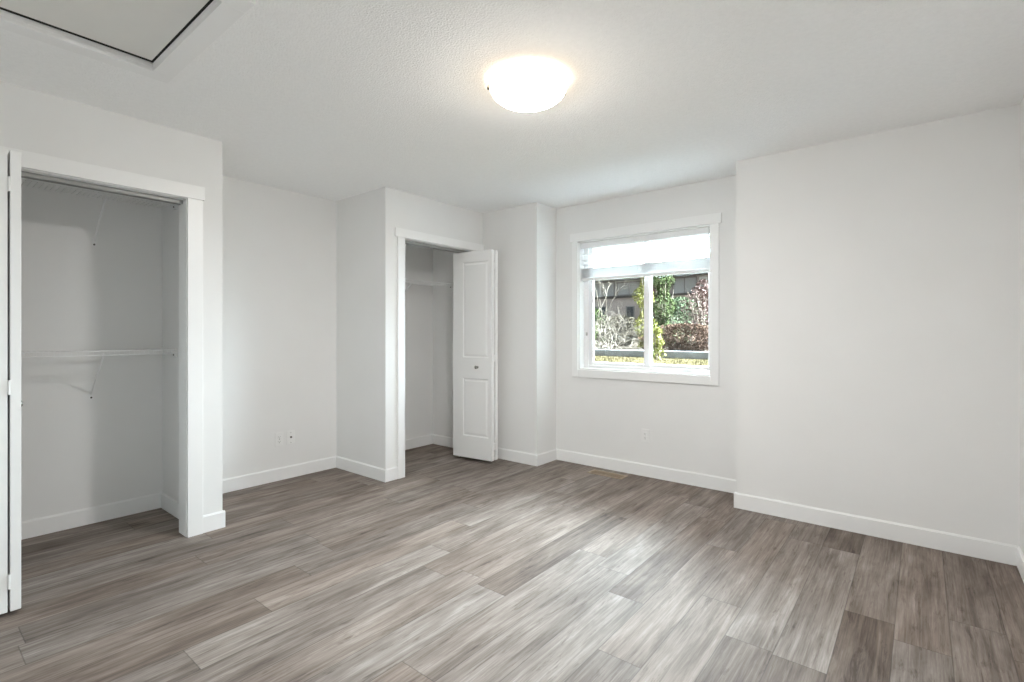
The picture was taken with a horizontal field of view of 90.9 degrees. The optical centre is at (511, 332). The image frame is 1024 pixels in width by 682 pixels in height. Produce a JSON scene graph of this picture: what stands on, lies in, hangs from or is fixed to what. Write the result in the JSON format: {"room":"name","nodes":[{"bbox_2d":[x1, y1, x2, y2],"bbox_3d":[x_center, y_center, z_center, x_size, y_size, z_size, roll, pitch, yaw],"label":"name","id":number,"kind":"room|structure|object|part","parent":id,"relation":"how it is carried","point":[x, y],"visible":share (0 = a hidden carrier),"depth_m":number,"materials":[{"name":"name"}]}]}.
{"room":"empty bedroom","nodes":[
{"label":"empty bedroom","id":0,"kind":"room"},
{"bbox_2d":[21,175,335,521],"bbox_3d":[-2.621,-0.170,3.566,0.235,2.800,2.915,0,0,39],"label":"wall","id":1,"kind":"structure","parent":0,"point":[78,452],"depth_m":3.47,"materials":[{"name":"paint"}]},
{"bbox_2d":[275,432,282,446],"bbox_3d":[-1.943,0.888,4.208,0.009,0.115,0.070,0,0,39],"label":"electrical outlet","id":2,"kind":"object","parent":1,"relation":"attached to","point":[278,436],"visible":1,"depth_m":4.21,"materials":[{"name":"white plastic"}]},
{"bbox_2d":[287,430,294,444],"bbox_3d":[-1.879,0.888,4.283,0.014,0.115,0.070,0,0,39],"label":"outlet","id":3,"kind":"object","parent":1,"relation":"attached to","point":[290,434],"visible":1,"depth_m":4.28,"materials":[{"name":"white plastic"}]},
{"bbox_2d":[0,81,482,515],"bbox_3d":[-1.794,-0.170,4.006,0.965,2.800,4.640,0,0,39],"label":"wall","id":4,"kind":"structure","parent":0,"point":[366,242],"depth_m":4.20,"materials":[{"name":"paint"}]},
{"bbox_2d":[0,148,22,614],"bbox_3d":[-2.329,0.212,2.325,0.422,2.036,0.114,0,0,39],"label":"door","id":5,"kind":"structure","parent":4,"relation":"in","point":[11,403],"depth_m":2.19,"materials":[{"name":"white paint"}]},
{"bbox_2d":[21,178,177,245],"bbox_3d":[-2.837,-0.727,2.868,0.310,0.327,1.538,0,0,39],"label":"wire shelf","id":6,"kind":"object","parent":4,"relation":"attached to","point":[175,206],"visible":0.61,"depth_m":3.17,"materials":[{"name":"white metal"}]},
{"bbox_2d":[21,349,177,398],"bbox_3d":[-2.837,0.264,2.868,0.310,0.327,1.538,0,0,39],"label":"wire shelf","id":7,"kind":"object","parent":4,"relation":"attached to","point":[175,354],"visible":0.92,"depth_m":3.14,"materials":[{"name":"white metal"}]},
{"bbox_2d":[21,492,178,539],"bbox_3d":[-2.723,1.177,2.770,0.610,0.105,1.550,0,0,39],"label":"baseboard","id":8,"kind":"structure","parent":4,"relation":"attached to","point":[77,518],"depth_m":3.27,"materials":[{"name":"white paint"}]},
{"bbox_2d":[21,171,182,204],"bbox_3d":[-2.282,-0.796,2.745,0.042,0.024,0.847,0,0,39],"label":"door track","id":9,"kind":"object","parent":4,"relation":"attached to","point":[28,175],"depth_m":2.75,"materials":[{"name":"silver metal"}]},
{"bbox_2d":[0,146,204,537],"bbox_3d":[-2.268,0.168,2.734,0.142,2.124,1.043,0,0,39],"label":"trim","id":10,"kind":"structure","parent":4,"relation":"attached to","point":[191,210],"depth_m":3.04,"materials":[{"name":"white paint"}]},
{"bbox_2d":[203,510,224,532],"bbox_3d":[-2.145,1.177,3.377,0.743,0.105,0.130,0,0,39],"label":"baseboard","id":11,"kind":"object","parent":4,"relation":"attached to","point":[214,521],"visible":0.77,"depth_m":3.14,"materials":[{"name":"white paint"}]},
{"bbox_2d":[222,434,452,493],"bbox_3d":[-1.352,1.177,4.399,0.800,0.105,2.482,0,0,39],"label":"baseboard","id":12,"kind":"structure","parent":4,"relation":"attached to","point":[277,474],"depth_m":4.30,"materials":[{"name":"white paint"}]},
{"bbox_2d":[405,279,452,291],"bbox_3d":[-1.103,-0.373,5.079,0.330,0.327,1.108,0,0,39],"label":"wire shelf","id":13,"kind":"object","parent":4,"relation":"attached to","point":[427,283],"visible":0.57,"depth_m":5.25,"materials":[{"name":"white metal"}]},
{"bbox_2d":[405,240,468,252],"bbox_3d":[-0.696,-0.796,4.700,0.042,0.024,0.881,0,0,39],"label":"trim","id":14,"kind":"structure","parent":4,"relation":"attached to","point":[406,241],"depth_m":4.65,"materials":[{"name":"white wood"}]},
{"bbox_2d":[394,227,483,478],"bbox_3d":[-0.682,0.172,4.689,0.142,2.116,1.093,0,0,39],"label":"trim","id":15,"kind":"structure","parent":4,"relation":"attached to","point":[401,234],"depth_m":4.28,"materials":[{"name":"white paint"}]},
{"bbox_2d":[453,249,497,461],"bbox_3d":[-0.363,0.212,4.856,0.473,2.036,0.136,0,0,33],"label":"door","id":16,"kind":"structure","parent":4,"relation":"in","point":[475,273],"depth_m":4.81,"materials":[{"name":"white paint"}]},
{"bbox_2d":[0,444,1023,681],"bbox_3d":[-0.275,1.290,2.676,5.000,0.120,4.790,0,0,39],"label":"floor","id":17,"kind":"structure","parent":0,"point":[454,568],"depth_m":2.40,"materials":[{"name":"laminate"}]},
{"bbox_2d":[587,469,626,478],"bbox_3d":[0.829,1.228,4.382,0.330,0.005,0.124,0,0,39],"label":"floor vent","id":18,"kind":"object","parent":17,"relation":"in","point":[597,472],"visible":1,"depth_m":4.37,"materials":[{"name":"beige metal"}]},
{"bbox_2d":[0,0,1023,212],"bbox_3d":[-0.275,-1.240,2.676,5.000,0.060,4.790,0,0,39],"label":"ceiling","id":19,"kind":"structure","parent":0,"point":[335,100],"depth_m":2.45,"materials":[{"name":"white paint"}]},
{"bbox_2d":[0,0,254,82],"bbox_3d":[-1.539,-1.220,1.817,0.924,0.052,0.787,0,0,39],"label":"attic hatch","id":20,"kind":"object","parent":19,"relation":"attached to","point":[143,29],"visible":1,"depth_m":2.00,"materials":[{"name":"white paint"}]},
{"bbox_3d":[-1.539,-1.238,1.817,0.712,0.016,0.601,0,0,39],"label":"hatch lid","id":21,"kind":"part","parent":20,"relation":"part of","materials":[{"name":"white paint"}]},
{"bbox_2d":[487,64,567,111],"bbox_3d":[0.078,-1.149,2.416,0.377,0.121,0.377,0,0,39],"label":"ceiling lamp","id":22,"kind":"object","parent":19,"relation":"attached to","point":[527,87],"visible":1,"depth_m":2.32,"materials":[{"name":"white glass"}]},
{"bbox_2d":[483,202,555,454],"bbox_3d":[0.089,-0.170,5.121,0.795,2.800,0.535,0,0,39],"label":"wall","id":23,"kind":"structure","parent":0,"point":[523,237],"depth_m":4.80,"materials":[{"name":"paint"}]},
{"bbox_2d":[498,447,556,465],"bbox_3d":[0.069,1.177,4.990,0.688,0.105,0.333,0,0,39],"label":"baseboard","id":24,"kind":"structure","parent":23,"relation":"attached to","point":[506,454],"depth_m":4.78,"materials":[{"name":"white paint"}]},
{"bbox_2d":[556,175,735,479],"bbox_3d":[1.177,-0.170,4.444,1.748,2.800,0.215,0,0,39],"label":"wall","id":25,"kind":"structure","parent":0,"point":[691,427],"depth_m":4.29,"materials":[{"name":"paint"}]},
{"bbox_2d":[580,227,709,280],"bbox_3d":[1.124,-0.668,4.400,1.186,0.356,0.062,0,0,39],"label":"window blind","id":26,"kind":"object","parent":25,"relation":"attached to","point":[695,265],"visible":0.88,"depth_m":4.34,"materials":[{"name":"white plastic"}]},
{"bbox_3d":[1.126,-0.503,4.403,1.180,0.026,0.050,0,0,39],"label":"rail","id":27,"kind":"part","parent":26,"relation":"part of","materials":[{"name":"white plastic"}]},
{"bbox_2d":[642,429,648,442],"bbox_3d":[1.144,0.883,4.327,0.070,0.115,0.009,0,0,39],"label":"electrical outlet","id":28,"kind":"object","parent":25,"relation":"attached to","point":[645,432],"visible":1,"depth_m":4.32,"materials":[{"name":"white plastic"}]},
{"bbox_2d":[643,432,646,439],"bbox_3d":[1.142,0.883,4.325,0.033,0.066,0.003,0,0,39],"label":"receptacle","id":29,"kind":"object","parent":28,"relation":"attached to","point":[644,433],"depth_m":4.32,"materials":[{"name":"grey plastic"}]},
{"bbox_2d":[570,213,721,385],"bbox_3d":[1.141,-0.263,4.417,1.384,1.349,0.172,0,0,39],"label":"window","id":30,"kind":"structure","parent":25,"relation":"attached to","point":[586,288],"depth_m":4.41,"materials":[{"name":"white paint"}]},
{"bbox_3d":[0.974,-0.259,4.601,0.610,1.122,0.028,0,0,39],"label":"sash","id":31,"kind":"part","parent":30,"relation":"part of","materials":[{"name":"white plastic"}]},
{"bbox_3d":[1.173,-0.259,4.457,1.212,1.192,0.070,0,0,39],"label":"frame","id":32,"kind":"part","parent":30,"relation":"part of","materials":[{"name":"white plastic"}]},
{"bbox_3d":[1.407,-0.259,4.288,0.567,1.122,0.027,0,0,39],"label":"sash","id":33,"kind":"part","parent":30,"relation":"part of","materials":[{"name":"white plastic"}]},
{"bbox_2d":[557,449,735,492],"bbox_3d":[1.105,1.177,4.355,1.748,0.105,0.013,0,0,39],"label":"baseboard","id":34,"kind":"structure","parent":25,"relation":"attached to","point":[663,473],"depth_m":4.28,"materials":[{"name":"white paint"}]},
{"bbox_2d":[736,104,1019,545],"bbox_3d":[2.378,-0.170,3.257,1.612,2.800,0.545,0,0,39],"label":"wall","id":35,"kind":"structure","parent":0,"point":[878,274],"depth_m":3.02,"materials":[{"name":"paint"}]},
{"bbox_2d":[734,492,1017,565],"bbox_3d":[2.225,1.177,3.234,1.430,0.105,0.343,0,0,39],"label":"baseboard","id":36,"kind":"structure","parent":35,"relation":"attached to","point":[999,552],"depth_m":3.01,"materials":[{"name":"white paint"}]},
{"bbox_2d":[1020,95,1023,553],"bbox_3d":[1.466,-0.170,1.009,0.195,2.800,4.095,0,0,39],"label":"wall","id":37,"kind":"structure","parent":0,"point":[1022,100],"depth_m":2.59,"materials":[{"name":"paint"}]},
{"bbox_2d":[1017,546,1023,581],"bbox_3d":[1.385,1.177,1.075,0.013,0.105,4.095,0,0,39],"label":"baseboard","id":38,"kind":"structure","parent":37,"relation":"attached to","point":[1020,556],"depth_m":2.56,"materials":[{"name":"white paint"}]},
{"label":"outside","id":39,"kind":"structure","parent":0,"visible":0},
{"bbox_2d":[594,354,707,365],"bbox_3d":[-2.087,0.880,13.297,100.000,0.400,8.780,0,0,39],"label":"ground","id":40,"kind":"structure","parent":39,"point":[621,358],"depth_m":12.46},
{"bbox_2d":[594,349,707,358],"bbox_3d":[1.592,0.635,15.933,22.392,0.290,0.250,0,0,39],"label":"wall","id":41,"kind":"structure","parent":40,"relation":"on","point":[633,353],"depth_m":14.08,"materials":[{"name":"concrete"}]},
{"bbox_2d":[594,272,707,339],"bbox_3d":[11.712,-2.345,44.585,32.000,6.050,10.000,0,0,39],"label":"house","id":42,"kind":"structure","parent":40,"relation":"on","point":[683,282],"depth_m":41.05,"materials":[{"name":"paint"}]},
{"bbox_3d":[7.096,-3.670,43.340,1.000,1.100,0.030,0,0,39],"label":"pane","id":43,"kind":"part","parent":42,"relation":"part of","materials":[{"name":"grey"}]},
{"bbox_3d":[7.468,-1.620,42.846,1.200,1.100,0.030,0,0,39],"label":"pane","id":44,"kind":"part","parent":42,"relation":"part of","materials":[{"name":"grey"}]},
{"bbox_3d":[8.164,-3.670,42.474,0.950,1.100,0.030,0,0,39],"label":"pane","id":45,"kind":"part","parent":42,"relation":"part of","materials":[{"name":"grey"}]},
{"bbox_3d":[9.620,-3.645,41.293,2.100,0.950,0.030,0,0,39],"label":"pane","id":46,"kind":"part","parent":42,"relation":"part of","materials":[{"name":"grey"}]},
{"bbox_3d":[9.642,-1.145,41.082,0.600,1.950,0.030,0,0,39],"label":"pane","id":47,"kind":"part","parent":42,"relation":"part of","materials":[{"name":"grey"}]},
{"bbox_3d":[9.229,-2.960,41.526,30.000,0.180,0.480,0,0,39],"label":"belt trim","id":48,"kind":"part","parent":42,"relation":"part of","materials":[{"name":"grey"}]},
{"bbox_3d":[13.129,-3.620,38.316,1.700,1.100,0.030,0,0,39],"label":"pane","id":49,"kind":"part","parent":42,"relation":"part of","materials":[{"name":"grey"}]},
{"bbox_2d":[652,327,666,359],"bbox_3d":[3.745,0.271,12.929,0.432,0.867,0.424,0,0,39],"label":"shrub","id":50,"kind":"object","parent":40,"relation":"on","point":[657,331],"visible":0.98,"depth_m":12.90,"materials":[{"name":"yellow plant"}]},
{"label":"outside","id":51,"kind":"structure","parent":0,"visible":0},
{"bbox_2d":[594,340,707,351],"bbox_3d":[21.662,0.830,42.563,100.000,0.500,66.600,0,0,39],"label":"bed","id":52,"kind":"object","parent":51,"point":[632,344],"depth_m":20.16,"materials":[{"name":"soil"}]},
{"bbox_2d":[594,307,610,342],"bbox_3d":[4.199,-0.429,26.986,2.407,2.066,2.660,0,0,-13],"label":"shrub","id":53,"kind":"object","parent":52,"relation":"on","point":[597,310],"visible":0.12,"depth_m":26.78,"materials":[{"name":"green plant"}]},
{"bbox_2d":[594,277,640,347],"bbox_3d":[3.568,-1.114,19.819,3.122,3.761,3.251,0,0,-38],"label":"bare tree","id":54,"kind":"object","parent":52,"relation":"on","point":[637,277],"visible":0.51,"depth_m":20.35,"materials":[{"name":"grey plant"}]},
{"bbox_2d":[594,307,643,349],"bbox_3d":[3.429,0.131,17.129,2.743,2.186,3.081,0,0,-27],"label":"bush","id":55,"kind":"object","parent":52,"relation":"on","point":[615,347],"visible":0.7,"depth_m":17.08,"materials":[{"name":"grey plant"}]},
{"bbox_2d":[632,277,658,348],"bbox_3d":[4.791,-0.917,18.362,0.918,3.003,0.941,0,0,39],"label":"conifer shrub","id":56,"kind":"object","parent":52,"relation":"on","point":[640,289],"visible":0.44,"depth_m":18.30,"materials":[{"name":"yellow plant"}]},
{"bbox_2d":[642,275,679,343],"bbox_3d":[5.896,-0.972,19.925,1.585,3.116,1.638,0,0,39],"label":"conifer shrub","id":57,"kind":"object","parent":52,"relation":"on","point":[663,319],"visible":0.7,"depth_m":19.75,"materials":[{"name":"green plant"}]},
{"bbox_2d":[636,323,707,351],"bbox_3d":[5.130,0.150,15.089,3.236,0.923,0.916,0,0,39],"label":"shrub","id":58,"kind":"object","parent":52,"relation":"on","point":[681,344],"visible":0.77,"depth_m":15.00,"materials":[{"name":"brown plant"}]},
{"bbox_2d":[658,296,706,343],"bbox_3d":[7.009,-0.490,21.412,2.601,2.186,2.482,0,0,39],"label":"shrub","id":59,"kind":"object","parent":52,"relation":"on","point":[676,299],"visible":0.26,"depth_m":21.18,"materials":[{"name":"green plant"}]},
{"bbox_2d":[679,279,707,349],"bbox_3d":[6.533,-0.640,17.229,1.624,2.457,1.553,0,0,39],"label":"shrub","id":60,"kind":"object","parent":52,"relation":"on","point":[700,317],"visible":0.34,"depth_m":17.20,"materials":[{"name":"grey plant"}]}
]}

